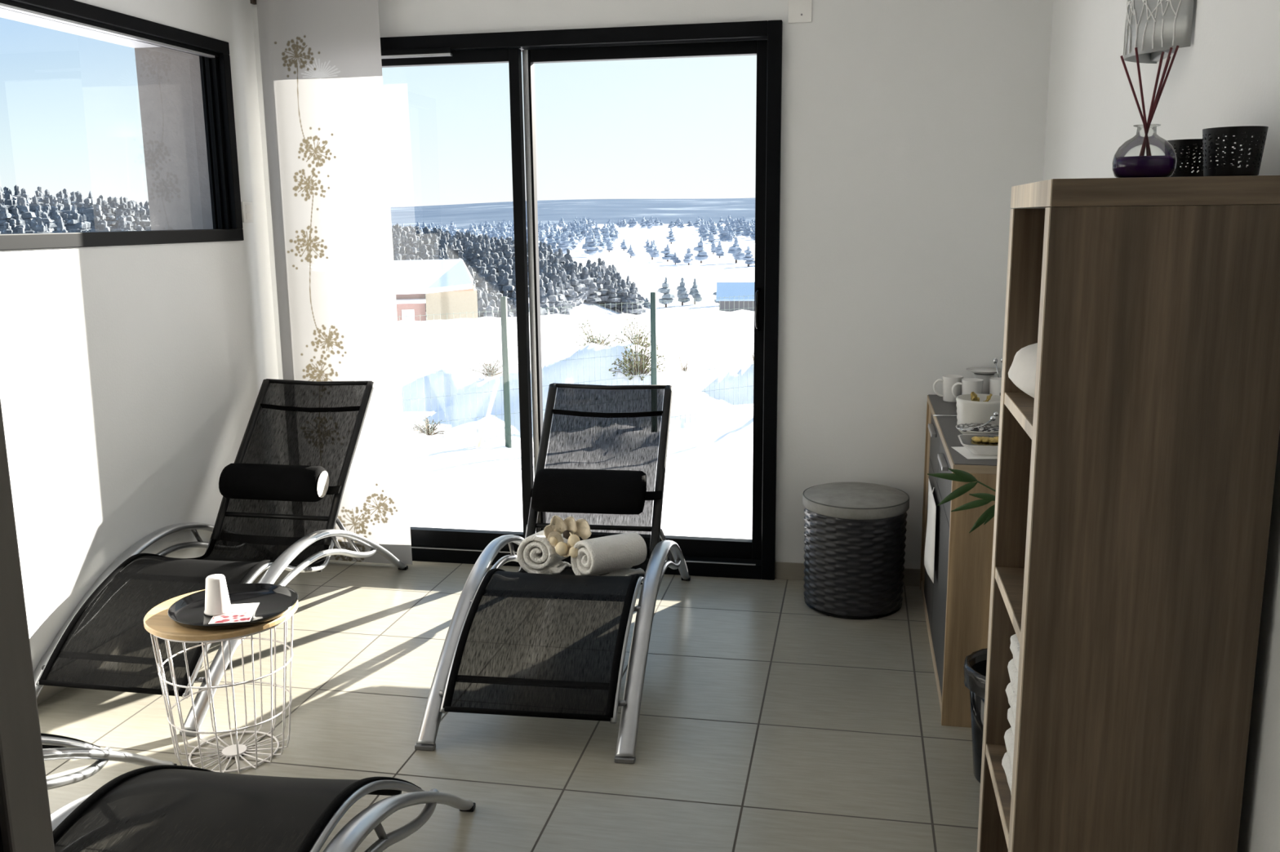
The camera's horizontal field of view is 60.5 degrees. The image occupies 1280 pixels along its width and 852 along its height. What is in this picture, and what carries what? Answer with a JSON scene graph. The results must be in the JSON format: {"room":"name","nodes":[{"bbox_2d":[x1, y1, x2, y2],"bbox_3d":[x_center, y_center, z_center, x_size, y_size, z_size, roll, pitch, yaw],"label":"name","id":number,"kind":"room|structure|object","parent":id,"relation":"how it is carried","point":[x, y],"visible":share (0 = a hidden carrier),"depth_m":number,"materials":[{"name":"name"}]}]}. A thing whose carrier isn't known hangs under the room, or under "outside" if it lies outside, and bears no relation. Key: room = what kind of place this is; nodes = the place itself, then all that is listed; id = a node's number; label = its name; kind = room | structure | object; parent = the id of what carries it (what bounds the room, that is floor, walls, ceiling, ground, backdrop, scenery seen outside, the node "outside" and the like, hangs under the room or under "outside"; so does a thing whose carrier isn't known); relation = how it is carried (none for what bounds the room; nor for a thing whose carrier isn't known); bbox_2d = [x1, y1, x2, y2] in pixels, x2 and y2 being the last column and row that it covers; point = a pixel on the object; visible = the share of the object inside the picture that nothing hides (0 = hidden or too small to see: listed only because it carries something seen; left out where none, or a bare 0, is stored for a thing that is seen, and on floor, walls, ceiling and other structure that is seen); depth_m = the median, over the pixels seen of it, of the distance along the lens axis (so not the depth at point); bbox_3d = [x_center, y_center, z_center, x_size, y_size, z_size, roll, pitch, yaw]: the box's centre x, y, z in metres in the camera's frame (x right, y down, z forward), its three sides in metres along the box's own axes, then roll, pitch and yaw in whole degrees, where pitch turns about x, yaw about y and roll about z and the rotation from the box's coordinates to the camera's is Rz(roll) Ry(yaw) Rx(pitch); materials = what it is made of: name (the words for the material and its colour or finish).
{"room":"spa","nodes":[
{"label":"spa","id":0,"kind":"room"},
{"bbox_2d":[0,0,278,671],"bbox_3d":[-2.319,0.051,1.542,0.370,2.800,6.339,2,11,11],"label":"wall","id":1,"kind":"structure","parent":0,"point":[131,377],"depth_m":3.68,"materials":[{"name":"paint"}]},
{"bbox_2d":[36,685,66,704],"bbox_3d":[-1.865,0.857,2.987,0.009,0.068,3.659,2,11,11],"label":"baseboard","id":2,"kind":"structure","parent":1,"relation":"attached to","point":[47,691],"depth_m":3.33,"materials":[{"name":"tile"}]},
{"bbox_2d":[0,8,161,48],"bbox_3d":[-1.971,-1.302,3.399,0.272,0.011,1.654,2,11,11],"label":"trim","id":3,"kind":"structure","parent":1,"relation":"attached to","point":[6,14],"depth_m":3.79,"materials":[{"name":"white paint"}]},
{"bbox_2d":[0,0,244,250],"bbox_3d":[-1.770,-0.941,3.447,0.093,0.745,1.690,2,11,11],"label":"window","id":4,"kind":"structure","parent":1,"relation":"in","point":[213,53],"depth_m":3.93,"materials":[{"name":"metal"}]},
{"bbox_2d":[134,47,213,230],"bbox_3d":[-1.804,-1.099,4.282,0.272,0.745,0.035,2,11,11],"label":"wall","id":5,"kind":"structure","parent":1,"relation":"attached to","point":[169,80],"depth_m":4.26,"materials":[{"name":"white paint"}]},
{"bbox_2d":[240,201,253,222],"bbox_3d":[-1.552,-0.846,4.343,0.011,0.080,0.072,2,11,11],"label":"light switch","id":6,"kind":"object","parent":1,"relation":"attached to","point":[246,206],"visible":1,"depth_m":4.33,"materials":[{"name":"white paint"}]},
{"bbox_2d":[37,560,980,851],"bbox_3d":[-0.692,1.272,1.461,3.718,0.200,6.359,2,11,11],"label":"floor","id":7,"kind":"structure","parent":0,"point":[769,722],"depth_m":3.08,"materials":[{"name":"tile"}]},
{"bbox_2d":[40,733,177,790],"bbox_3d":[-1.606,0.853,2.159,0.604,0.381,1.514,1,11,7],"label":"sun lounger","id":8,"kind":"object","parent":7,"relation":"on","point":[55,747],"visible":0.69,"depth_m":2.52,"materials":[{"name":"silver metal"}]},
{"bbox_2d":[33,378,408,737],"bbox_3d":[-1.393,0.330,3.781,0.604,0.796,1.514,2,11,11],"label":"sun lounger","id":9,"kind":"object","parent":7,"relation":"on","point":[104,644],"visible":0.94,"depth_m":3.77,"materials":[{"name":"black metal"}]},
{"bbox_2d":[218,463,341,502],"bbox_3d":[-1.338,0.208,4.041,0.477,0.127,0.126,2,11,11],"label":"cushion","id":10,"kind":"object","parent":9,"relation":"attached to","point":[260,482],"visible":1,"depth_m":4.00,"materials":[{"name":"black fabric"}]},
{"bbox_2d":[143,589,297,773],"bbox_3d":[-1.100,0.683,2.937,0.382,0.410,0.382,2,11,11],"label":"table","id":11,"kind":"object","parent":7,"relation":"on","point":[157,621],"visible":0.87,"depth_m":2.87,"materials":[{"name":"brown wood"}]},
{"bbox_2d":[167,583,298,630],"bbox_3d":[-1.063,0.474,2.877,0.322,0.022,0.322,2,11,11],"label":"serving tray","id":12,"kind":"object","parent":11,"relation":"on","point":[275,601],"visible":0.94,"depth_m":2.90,"materials":[{"name":"black plastic"}]},
{"bbox_2d":[204,573,231,616],"bbox_3d":[-1.101,0.437,2.857,0.069,0.095,0.069,2,11,11],"label":"plastic cup","id":13,"kind":"object","parent":12,"relation":"on","point":[217,602],"visible":1,"depth_m":2.83,"materials":[{"name":"white plastic"}]},
{"bbox_2d":[208,602,259,624],"bbox_3d":[-1.053,0.486,2.851,0.100,0.001,0.140,-2,11,-9],"label":"leaflet","id":14,"kind":"object","parent":12,"relation":"on","point":[239,612],"visible":0.81,"depth_m":2.83,"materials":[{"name":"white paper"}]},
{"bbox_2d":[209,610,254,623],"bbox_3d":[-1.048,0.490,2.824,0.096,0.001,0.080,-2,11,-9],"label":"flower picture","id":15,"kind":"object","parent":14,"relation":"on","point":[233,616],"depth_m":2.82},
{"bbox_2d":[231,604,243,611],"bbox_3d":[-1.076,0.478,2.888,0.055,0.001,0.050,-2,11,-9],"label":"card","id":16,"kind":"object","parent":14,"relation":"on","point":[235,607],"depth_m":2.89,"materials":[{"name":"white paper"}]},
{"bbox_2d":[50,764,475,851],"bbox_3d":[-0.788,0.884,1.951,0.604,0.381,1.514,1,11,7],"label":"sun lounger","id":17,"kind":"object","parent":7,"relation":"on","point":[162,808],"visible":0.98,"depth_m":1.99,"materials":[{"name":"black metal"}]},
{"bbox_2d":[414,382,690,764],"bbox_3d":[-0.205,0.353,3.596,0.604,0.796,1.514,1,11,9],"label":"sun lounger","id":18,"kind":"object","parent":7,"relation":"on","point":[522,643],"visible":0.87,"depth_m":3.23,"materials":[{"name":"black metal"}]},
{"bbox_2d":[516,530,571,574],"bbox_3d":[-0.311,0.417,3.636,0.130,0.161,0.232,3,11,18],"label":"rolled towel","id":19,"kind":"object","parent":18,"relation":"on","point":[535,554],"visible":0.77,"depth_m":3.55,"materials":[{"name":"white fabric"}]},
{"bbox_2d":[529,468,662,515],"bbox_3d":[-0.159,0.231,3.885,0.477,0.135,0.130,1,11,9],"label":"cushion","id":20,"kind":"object","parent":18,"relation":"attached to","point":[599,491],"visible":1,"depth_m":3.86,"materials":[{"name":"black fabric"}]},
{"bbox_2d":[570,532,646,576],"bbox_3d":[-0.101,0.424,3.557,0.243,0.149,0.124,-10,14,-40],"label":"rolled towel","id":21,"kind":"object","parent":18,"relation":"on","point":[614,555],"visible":0.97,"depth_m":3.51,"materials":[{"name":"white fabric"}]},
{"bbox_2d":[543,515,591,558],"bbox_3d":[-0.210,0.354,3.528,0.199,0.135,0.081,-1,11,0],"label":"dried flower","id":22,"kind":"object","parent":21,"relation":"on","point":[557,526],"visible":0.98,"depth_m":3.53,"materials":[{"name":"beige plant"}]},
{"bbox_2d":[802,482,909,619],"bbox_3d":[0.787,0.445,4.036,0.382,0.432,0.382,2,11,11],"label":"wicker stool","id":23,"kind":"object","parent":7,"relation":"on","point":[855,533],"visible":1,"depth_m":3.90,"materials":[{"name":"black wicker"}]},
{"bbox_2d":[920,394,997,728],"bbox_3d":[1.130,0.368,3.560,0.371,0.755,1.186,2,11,11],"label":"sideboard","id":24,"kind":"object","parent":7,"relation":"on","point":[956,606],"visible":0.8,"depth_m":3.05,"materials":[{"name":"brown wood"}]},
{"bbox_2d":[924,478,936,583],"bbox_3d":[0.951,0.327,3.612,0.024,0.260,0.410,2,11,11],"label":"paper tag","id":25,"kind":"object","parent":24,"relation":"attached to","point":[929,555],"visible":1,"depth_m":3.53,"materials":[{"name":"white paper"}]},
{"bbox_2d":[933,414,956,416],"bbox_3d":[1.034,-0.034,3.640,0.121,0.005,0.019,2,11,11],"label":"teaspoon","id":26,"kind":"object","parent":24,"relation":"on","point":[933,415],"visible":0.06,"depth_m":3.65,"materials":[{"name":"metal"}]},
{"bbox_2d":[933,374,964,402],"bbox_3d":[1.111,-0.133,3.933,0.099,0.090,0.075,-7,13,-32],"label":"mug","id":27,"kind":"object","parent":24,"relation":"on","point":[948,380],"visible":0.94,"depth_m":3.92,"materials":[{"name":"white ceramic"}]},
{"bbox_2d":[928,394,997,466],"bbox_3d":[1.135,-0.002,3.490,0.355,0.002,1.182,2,11,11],"label":"countertop","id":28,"kind":"structure","parent":24,"relation":"on","point":[948,424],"depth_m":3.42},
{"bbox_2d":[951,377,983,398],"bbox_3d":[1.154,-0.117,3.847,0.099,0.090,0.075,-6,12,-26],"label":"mug","id":29,"kind":"object","parent":24,"relation":"on","point":[969,385],"visible":0.59,"depth_m":3.83,"materials":[{"name":"white ceramic"}]},
{"bbox_2d":[951,446,997,459],"bbox_3d":[0.997,0.074,3.087,0.200,0.001,0.160,-1,11,0],"label":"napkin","id":30,"kind":"object","parent":24,"relation":"on","point":[962,451],"visible":0.34,"depth_m":3.06,"materials":[{"name":"white paper"}]},
{"bbox_2d":[957,434,998,455],"bbox_3d":[1.020,0.051,3.084,0.238,0.045,0.162,2,11,11],"label":"tray","id":31,"kind":"object","parent":30,"relation":"on","point":[980,445],"visible":0.41,"depth_m":3.05,"materials":[{"name":"white ceramic"}]},
{"bbox_2d":[955,422,999,435],"bbox_3d":[1.015,0.021,3.281,0.140,0.034,0.140,2,11,11],"label":"dish","id":32,"kind":"object","parent":24,"relation":"on","point":[988,429],"visible":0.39,"depth_m":3.25,"materials":[{"name":"white ceramic"}]},
{"bbox_2d":[960,411,998,431],"bbox_3d":[1.009,-0.013,3.262,0.133,0.051,0.027,-5,12,-23],"label":"teaspoon","id":33,"kind":"object","parent":32,"relation":"on","point":[993,418],"visible":1,"depth_m":3.27,"materials":[{"name":"metal"}]},
{"bbox_2d":[955,391,1000,425],"bbox_3d":[1.067,-0.048,3.429,0.159,0.112,0.159,2,11,11],"label":"ribbed bowl","id":34,"kind":"object","parent":24,"relation":"on","point":[972,407],"visible":0.7,"depth_m":3.38,"materials":[{"name":"white ceramic"}]},
{"bbox_2d":[966,367,1001,394],"bbox_3d":[1.248,-0.153,3.990,0.126,0.106,0.126,2,11,11],"label":"stack","id":35,"kind":"object","parent":24,"relation":"on","point":[985,374],"visible":0.63,"depth_m":3.96,"materials":[{"name":"white ceramic"}]},
{"bbox_2d":[973,373,994,394],"bbox_3d":[1.248,-0.145,3.991,0.072,0.090,0.072,2,11,11],"label":"cup","id":36,"kind":"object","parent":35,"relation":"on","point":[985,376],"depth_m":3.96,"materials":[{"name":"white ceramic"}]},
{"bbox_2d":[989,377,1001,395],"bbox_3d":[1.256,-0.120,3.854,0.060,0.092,0.060,2,11,11],"label":"tumbler","id":37,"kind":"object","parent":24,"relation":"on","point":[995,384],"visible":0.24,"depth_m":3.83,"materials":[{"name":"white ceramic"}]},
{"bbox_2d":[993,357,1002,377],"bbox_3d":[1.289,-0.168,3.903,0.077,0.166,0.073,2,11,11],"label":"spoon","id":38,"kind":"object","parent":24,"relation":"on","point":[995,360],"visible":0.1,"depth_m":3.87,"materials":[{"name":"silver metal"}]},
{"bbox_2d":[927,468,995,533],"bbox_3d":[0.902,0.410,2.557,0.229,1.053,0.466,-8,13,-34],"label":"bamboo plant","id":39,"kind":"object","parent":7,"relation":"on","point":[958,475],"visible":0.2,"depth_m":2.63,"materials":[{"name":"green plant"}]},
{"bbox_2d":[964,648,987,783],"bbox_3d":[0.940,0.749,2.772,0.248,0.306,0.250,2,11,11],"label":"waste bin","id":40,"kind":"object","parent":7,"relation":"on","point":[975,664],"visible":0.22,"depth_m":2.75,"materials":[{"name":"black plastic"}]},
{"bbox_2d":[977,175,1279,851],"bbox_3d":[0.820,0.321,1.928,0.340,1.465,0.442,2,11,11],"label":"bookcase","id":41,"kind":"object","parent":7,"relation":"on","point":[1135,486],"visible":1,"depth_m":1.68,"materials":[{"name":"brown wood"}]},
{"bbox_2d":[1001,751,1012,795],"bbox_3d":[0.802,0.657,1.962,0.279,0.046,0.270,2,11,11],"label":"folded towel","id":42,"kind":"object","parent":41,"relation":"on","point":[1006,764],"visible":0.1,"depth_m":2.03,"materials":[{"name":"white fabric"}]},
{"bbox_2d":[1004,727,1014,771],"bbox_3d":[0.804,0.611,1.953,0.278,0.046,0.270,2,11,11],"label":"folded towel","id":43,"kind":"object","parent":42,"relation":"on","point":[1009,739],"visible":0.09,"depth_m":2.03,"materials":[{"name":"white fabric"}]},
{"bbox_2d":[1007,707,1015,737],"bbox_3d":[0.808,0.565,1.943,0.278,0.046,0.270,2,11,11],"label":"folded towel","id":44,"kind":"object","parent":43,"relation":"on","point":[1010,717],"visible":0.06,"depth_m":2.03,"materials":[{"name":"white fabric"}]},
{"bbox_2d":[1005,682,1017,723],"bbox_3d":[0.802,0.518,1.935,0.278,0.046,0.270,2,11,11],"label":"folded towel","id":45,"kind":"object","parent":44,"relation":"on","point":[1012,700],"visible":0.08,"depth_m":2.00,"materials":[{"name":"white fabric"}]},
{"bbox_2d":[1007,658,1017,699],"bbox_3d":[0.802,0.472,1.927,0.278,0.046,0.270,2,11,11],"label":"folded towel","id":46,"kind":"object","parent":45,"relation":"on","point":[1012,670],"visible":0.09,"depth_m":1.99,"materials":[{"name":"white fabric"}]},
{"bbox_2d":[1009,634,1019,672],"bbox_3d":[0.802,0.426,1.918,0.278,0.046,0.270,2,11,11],"label":"folded towel","id":47,"kind":"object","parent":46,"relation":"on","point":[1015,645],"visible":0.12,"depth_m":1.99,"materials":[{"name":"white fabric"}]},
{"bbox_2d":[1008,342,1037,398],"bbox_3d":[0.797,-0.090,1.855,0.316,0.128,0.334,2,11,11],"label":"cloth bundle","id":48,"kind":"object","parent":41,"relation":"on","point":[1022,371],"visible":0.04,"depth_m":1.86,"materials":[{"name":"white fabric"}]},
{"bbox_2d":[1112,45,1179,177],"bbox_3d":[0.777,-0.478,1.681,0.091,0.196,0.091,2,11,11],"label":"reed diffuser","id":49,"kind":"object","parent":41,"relation":"on","point":[1141,166],"visible":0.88,"depth_m":1.67,"materials":[{"name":"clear glass"}]},
{"bbox_2d":[1164,138,1210,177],"bbox_3d":[0.904,-0.438,1.814,0.073,0.066,0.073,2,11,11],"label":"candle holder","id":50,"kind":"object","parent":41,"relation":"on","point":[1188,145],"visible":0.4,"depth_m":1.79,"materials":[{"name":"black metal"}]},
{"bbox_2d":[1202,125,1268,176],"bbox_3d":[0.901,-0.414,1.669,0.088,0.074,0.088,1,11,6],"label":"candle holder","id":51,"kind":"object","parent":41,"relation":"on","point":[1211,142],"visible":0.94,"depth_m":1.64,"materials":[{"name":"black metal"}]},
{"bbox_2d":[251,0,1053,568],"bbox_3d":[-0.057,-0.513,4.384,3.688,2.800,0.220,2,11,11],"label":"wall","id":52,"kind":"structure","parent":0,"point":[908,127],"depth_m":4.04,"materials":[{"name":"paint"}]},
{"bbox_2d":[380,19,782,580],"bbox_3d":[-0.444,-0.462,4.388,1.990,2.107,0.161,2,11,11],"label":"door","id":53,"kind":"structure","parent":52,"relation":"in","point":[754,558],"depth_m":4.22,"materials":[{"name":"metal"}]},
{"bbox_2d":[381,47,452,58],"bbox_3d":[-1.036,-1.435,4.247,0.650,0.029,0.022,2,11,11],"label":"vent grille","id":54,"kind":"object","parent":53,"relation":"attached to","point":[386,52],"depth_m":4.21,"materials":[{"name":"metal"}]},
{"bbox_2d":[787,0,812,23],"bbox_3d":[0.575,-1.515,3.946,0.084,0.124,0.008,2,11,11],"label":"plate","id":55,"kind":"object","parent":52,"relation":"attached to","point":[799,11],"visible":1,"depth_m":3.95,"materials":[{"name":"white paint"}]},
{"bbox_2d":[774,561,919,586],"bbox_3d":[-0.035,0.557,4.466,3.018,0.068,0.009,2,11,11],"label":"baseboard","id":56,"kind":"structure","parent":52,"relation":"attached to","point":[783,571],"depth_m":4.33,"materials":[{"name":"tile"}]},
{"bbox_2d":[1112,124,1177,177],"bbox_3d":[0.778,-0.422,1.692,0.091,0.082,0.091,2,11,11],"label":"bottle","id":57,"kind":"object","parent":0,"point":[1141,166],"depth_m":1.68,"materials":[{"name":"clear glass"}]},
{"bbox_2d":[1043,0,1279,851],"bbox_3d":[0.971,0.141,0.899,0.300,2.800,6.339,2,11,11],"label":"wall","id":58,"kind":"structure","parent":0,"point":[1228,74],"depth_m":2.08,"materials":[{"name":"paint"}]},
{"bbox_2d":[1122,0,1194,63],"bbox_3d":[1.066,-0.971,2.268,0.097,0.400,0.286,2,11,11],"label":"wall lamp","id":59,"kind":"object","parent":58,"relation":"attached to","point":[1153,27],"visible":0.98,"depth_m":2.22,"materials":[{"name":"white ceramic"}]},
{"bbox_3d":[-0.682,-1.416,1.009,3.868,0.250,6.689,2,11,11],"label":"ceiling","id":60,"kind":"structure","parent":0,"visible":0},
{"bbox_2d":[249,0,412,564],"bbox_3d":[-1.218,-0.655,4.358,0.537,2.488,0.032,2,11,11],"label":"panel","id":61,"kind":"object","parent":60,"relation":"hanging from","point":[321,63],"visible":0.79,"depth_m":4.33,"materials":[{"name":"white fabric"}]},
{"bbox_3d":[-0.767,0.053,0.650,3.018,2.500,0.120,2,11,11],"label":"wall","id":62,"kind":"structure","parent":0,"visible":0},
{"bbox_2d":[0,398,54,851],"bbox_3d":[0.058,0.259,0.528,0.996,2.125,0.157,2,11,11],"label":"door","id":63,"kind":"structure","parent":62,"relation":"in","point":[25,820],"depth_m":0.66,"materials":[{"name":"black metal"}]},
{"label":"outside","id":64,"kind":"structure","parent":0,"visible":0},
{"bbox_2d":[142,198,755,230],"bbox_3d":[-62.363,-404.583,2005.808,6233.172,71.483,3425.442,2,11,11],"label":"forested hills","id":65,"kind":"structure","parent":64,"point":[601,211],"depth_m":1593.78,"materials":[{"name":"plant"}]},
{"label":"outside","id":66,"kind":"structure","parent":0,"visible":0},
{"bbox_2d":[397,309,754,539],"bbox_3d":[-0.330,-2.178,27.022,65.931,3.635,46.556,6,12,29],"label":"snowy ground","id":67,"kind":"structure","parent":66,"point":[708,489],"depth_m":9.19,"materials":[{"name":"white snow"}]},
{"bbox_2d":[410,413,446,435],"bbox_3d":[-1.619,-0.002,8.336,0.238,0.161,0.244,-8,13,-33],"label":"shrub","id":68,"kind":"object","parent":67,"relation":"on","point":[428,433],"visible":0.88,"depth_m":8.34,"materials":[{"name":"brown plant"}]},
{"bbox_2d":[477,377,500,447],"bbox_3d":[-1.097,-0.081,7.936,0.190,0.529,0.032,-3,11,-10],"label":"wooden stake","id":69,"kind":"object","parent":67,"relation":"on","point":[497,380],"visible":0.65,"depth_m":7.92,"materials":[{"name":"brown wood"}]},
{"bbox_2d":[470,359,511,377],"bbox_3d":[-1.344,-0.529,9.979,0.301,0.178,0.272,4,12,25],"label":"shrub","id":70,"kind":"object","parent":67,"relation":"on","point":[490,372],"visible":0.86,"depth_m":9.97,"materials":[{"name":"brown plant"}]},
{"bbox_2d":[397,292,754,449],"bbox_3d":[0.108,-0.598,8.684,5.225,1.486,0.048,-7,13,-32],"label":"wire fence","id":71,"kind":"object","parent":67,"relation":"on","point":[504,314],"visible":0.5,"depth_m":8.43,"materials":[{"name":"metal"}]},
{"bbox_2d":[575,320,617,346],"bbox_3d":[-0.383,-0.807,9.971,0.343,0.327,0.412,2,11,11],"label":"shrub","id":72,"kind":"object","parent":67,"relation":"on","point":[593,340],"visible":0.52,"depth_m":9.94,"materials":[{"name":"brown plant"}]},
{"bbox_2d":[615,318,650,346],"bbox_3d":[-0.056,-0.822,9.942,0.363,0.310,0.339,8,14,39],"label":"shrub","id":73,"kind":"object","parent":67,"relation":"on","point":[640,338],"visible":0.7,"depth_m":9.92,"materials":[{"name":"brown plant"}]},
{"bbox_2d":[608,333,665,380],"bbox_3d":[-0.008,-0.588,9.462,0.478,0.411,0.458,2,11,11],"label":"shrub","id":74,"kind":"object","parent":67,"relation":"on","point":[646,358],"visible":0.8,"depth_m":9.40,"materials":[{"name":"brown plant"}]},
{"bbox_2d":[679,356,689,371],"bbox_3d":[0.416,-0.541,10.201,0.110,0.214,0.078,2,11,11],"label":"shrub","id":75,"kind":"object","parent":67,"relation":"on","point":[683,369],"visible":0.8,"depth_m":10.19,"materials":[{"name":"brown plant"}]},
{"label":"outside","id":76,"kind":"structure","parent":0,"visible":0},
{"bbox_2d":[457,223,755,315],"bbox_3d":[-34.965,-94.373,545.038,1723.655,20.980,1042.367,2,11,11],"label":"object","id":77,"kind":"object","parent":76,"point":[648,274],"visible":0.01,"depth_m":392.44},
{"bbox_2d":[393,258,478,321],"bbox_3d":[-17.369,-6.046,75.810,12.263,10.685,8.266,-3,11,-11],"label":"house","id":78,"kind":"structure","parent":77,"relation":"on","point":[445,286],"depth_m":72.82,"materials":[{"name":"white paint"}]},
{"bbox_2d":[391,215,755,254],"bbox_3d":[-202.527,-127.936,718.865,658.007,19.017,648.642,2,11,11],"label":"forest","id":79,"kind":"object","parent":77,"relation":"on","point":[571,235],"visible":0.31,"depth_m":738.38,"materials":[{"name":"white plant"}]},
{"bbox_2d":[600,264,612,273],"bbox_3d":[-7.532,-30.874,228.862,3.956,5.562,1.662,2,11,11],"label":"bare tree","id":80,"kind":"object","parent":77,"relation":"on","point":[604,268],"visible":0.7,"depth_m":228.40,"materials":[{"name":"grey plant"}]},
{"bbox_2d":[604,232,612,246],"bbox_3d":[-16.679,-95.055,564.283,4.550,9.065,5.631,-7,12,-29],"label":"pine tree","id":81,"kind":"object","parent":77,"relation":"on","point":[607,237],"visible":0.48,"depth_m":562.82,"materials":[{"name":"white plant"}]},
{"bbox_2d":[605,239,613,252],"bbox_3d":[-14.577,-86.740,528.456,4.091,6.581,4.924,-3,11,-10],"label":"pine tree","id":82,"kind":"object","parent":77,"relation":"on","point":[610,246],"visible":0.94,"depth_m":527.50,"materials":[{"name":"white plant"}]},
{"bbox_2d":[620,239,628,250],"bbox_3d":[-7.821,-89.298,542.422,3.682,6.057,4.432,5,12,26],"label":"pine tree","id":83,"kind":"object","parent":77,"relation":"on","point":[624,246],"visible":0.97,"depth_m":541.79,"materials":[{"name":"white plant"}]},
{"bbox_2d":[626,244,635,257],"bbox_3d":[-3.648,-73.682,463.262,4.344,5.991,3.675,9,14,41],"label":"pine tree","id":84,"kind":"object","parent":77,"relation":"on","point":[630,251],"visible":1,"depth_m":462.40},
{"bbox_2d":[642,297,650,307],"bbox_3d":[1.361,-26.102,234.487,2.965,2.657,2.549,-7,13,-32],"label":"pine tree","id":85,"kind":"object","parent":77,"relation":"on","point":[645,304],"visible":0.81,"depth_m":233.71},
{"bbox_2d":[643,239,650,250],"bbox_3d":[3.666,-86.143,524.858,4.006,6.447,4.659,6,13,32],"label":"pine tree","id":86,"kind":"object","parent":77,"relation":"on","point":[647,242],"visible":0.61,"depth_m":523.97,"materials":[{"name":"white plant"}]},
{"bbox_2d":[645,240,659,259],"bbox_3d":[5.182,-71.175,444.789,5.972,8.061,5.053,3,11,17],"label":"pine tree","id":87,"kind":"object","parent":77,"relation":"on","point":[651,250],"visible":0.96,"depth_m":443.60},
{"bbox_2d":[647,240,660,252],"bbox_3d":[6.126,-77.380,477.126,5.868,7.693,4.989,2,11,11],"label":"pine tree","id":88,"kind":"object","parent":77,"relation":"on","point":[655,246],"visible":0.34,"depth_m":476.15,"materials":[{"name":"white plant"}]},
{"bbox_2d":[657,275,675,307],"bbox_3d":[5.724,-29.102,238.900,4.073,7.102,3.464,2,11,11],"label":"pine tree","id":89,"kind":"object","parent":77,"relation":"on","point":[667,296],"visible":0.97,"depth_m":238.00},
{"bbox_2d":[660,244,674,261],"bbox_3d":[10.840,-67.445,427.915,6.401,7.165,5.443,-3,11,-13],"label":"pine tree","id":90,"kind":"object","parent":77,"relation":"on","point":[667,252],"visible":0.93,"depth_m":426.40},
{"bbox_2d":[665,228,675,244],"bbox_3d":[18.134,-110.929,641.753,6.522,9.521,5.608,-7,13,-32],"label":"pine tree","id":91,"kind":"object","parent":77,"relation":"on","point":[673,239],"visible":0.98,"depth_m":640.42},
{"bbox_2d":[670,252,681,264],"bbox_3d":[13.066,-61.522,403.491,4.343,4.957,3.675,0,11,5],"label":"pine tree","id":92,"kind":"object","parent":77,"relation":"on","point":[675,260],"visible":0.98,"depth_m":402.62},
{"bbox_2d":[676,277,689,305],"bbox_3d":[9.509,-29.693,243.250,2.678,6.560,3.223,5,12,26],"label":"pine tree","id":93,"kind":"object","parent":77,"relation":"on","point":[682,294],"visible":0.98,"depth_m":242.72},
{"bbox_2d":[683,248,693,265],"bbox_3d":[17.487,-61.482,399.107,3.792,6.487,4.692,-4,11,-16],"label":"pine tree","id":94,"kind":"object","parent":77,"relation":"on","point":[687,260],"visible":0.99,"depth_m":398.03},
{"bbox_2d":[688,278,702,304],"bbox_3d":[12.454,-30.043,245.763,3.356,6.250,2.840,9,14,41],"label":"pine tree","id":95,"kind":"object","parent":77,"relation":"on","point":[694,291],"visible":0.96,"depth_m":245.04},
{"bbox_2d":[693,236,709,263],"bbox_3d":[22.988,-65.754,410.529,6.401,10.334,5.443,-1,11,-1],"label":"pine tree","id":96,"kind":"object","parent":77,"relation":"on","point":[702,255],"visible":0.96,"depth_m":409.17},
{"bbox_2d":[710,240,715,254],"bbox_3d":[33.007,-79.657,490.125,3.273,6.581,3.939,0,11,2],"label":"pine tree","id":97,"kind":"object","parent":77,"relation":"on","point":[713,246],"visible":0.91,"depth_m":489.35,"materials":[{"name":"white plant"}]},
{"bbox_2d":[715,241,725,257],"bbox_3d":[33.050,-72.515,452.583,4.091,7.104,4.924,2,11,14],"label":"pine tree","id":98,"kind":"object","parent":77,"relation":"on","point":[719,251],"visible":0.99,"depth_m":451.69,"materials":[{"name":"white plant"}]},
{"bbox_2d":[715,282,754,311],"bbox_3d":[23.214,-25.677,223.476,15.200,7.200,10.014,0,11,5],"label":"chalet","id":99,"kind":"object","parent":77,"relation":"on","point":[744,290],"visible":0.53,"depth_m":220.24,"materials":[{"name":"blue"}]},
{"bbox_2d":[727,236,745,262],"bbox_3d":[36.183,-65.598,409.565,7.601,10.131,6.431,6,12,29],"label":"pine tree","id":100,"kind":"object","parent":77,"relation":"on","point":[736,251],"visible":0.96,"depth_m":407.97,"materials":[{"name":"white plant"}]},
{"bbox_2d":[739,246,755,266],"bbox_3d":[37.968,-59.476,385.585,5.590,7.472,4.807,-11,15,-44],"label":"pine tree","id":101,"kind":"object","parent":77,"relation":"on","point":[748,257],"visible":0.98,"depth_m":384.38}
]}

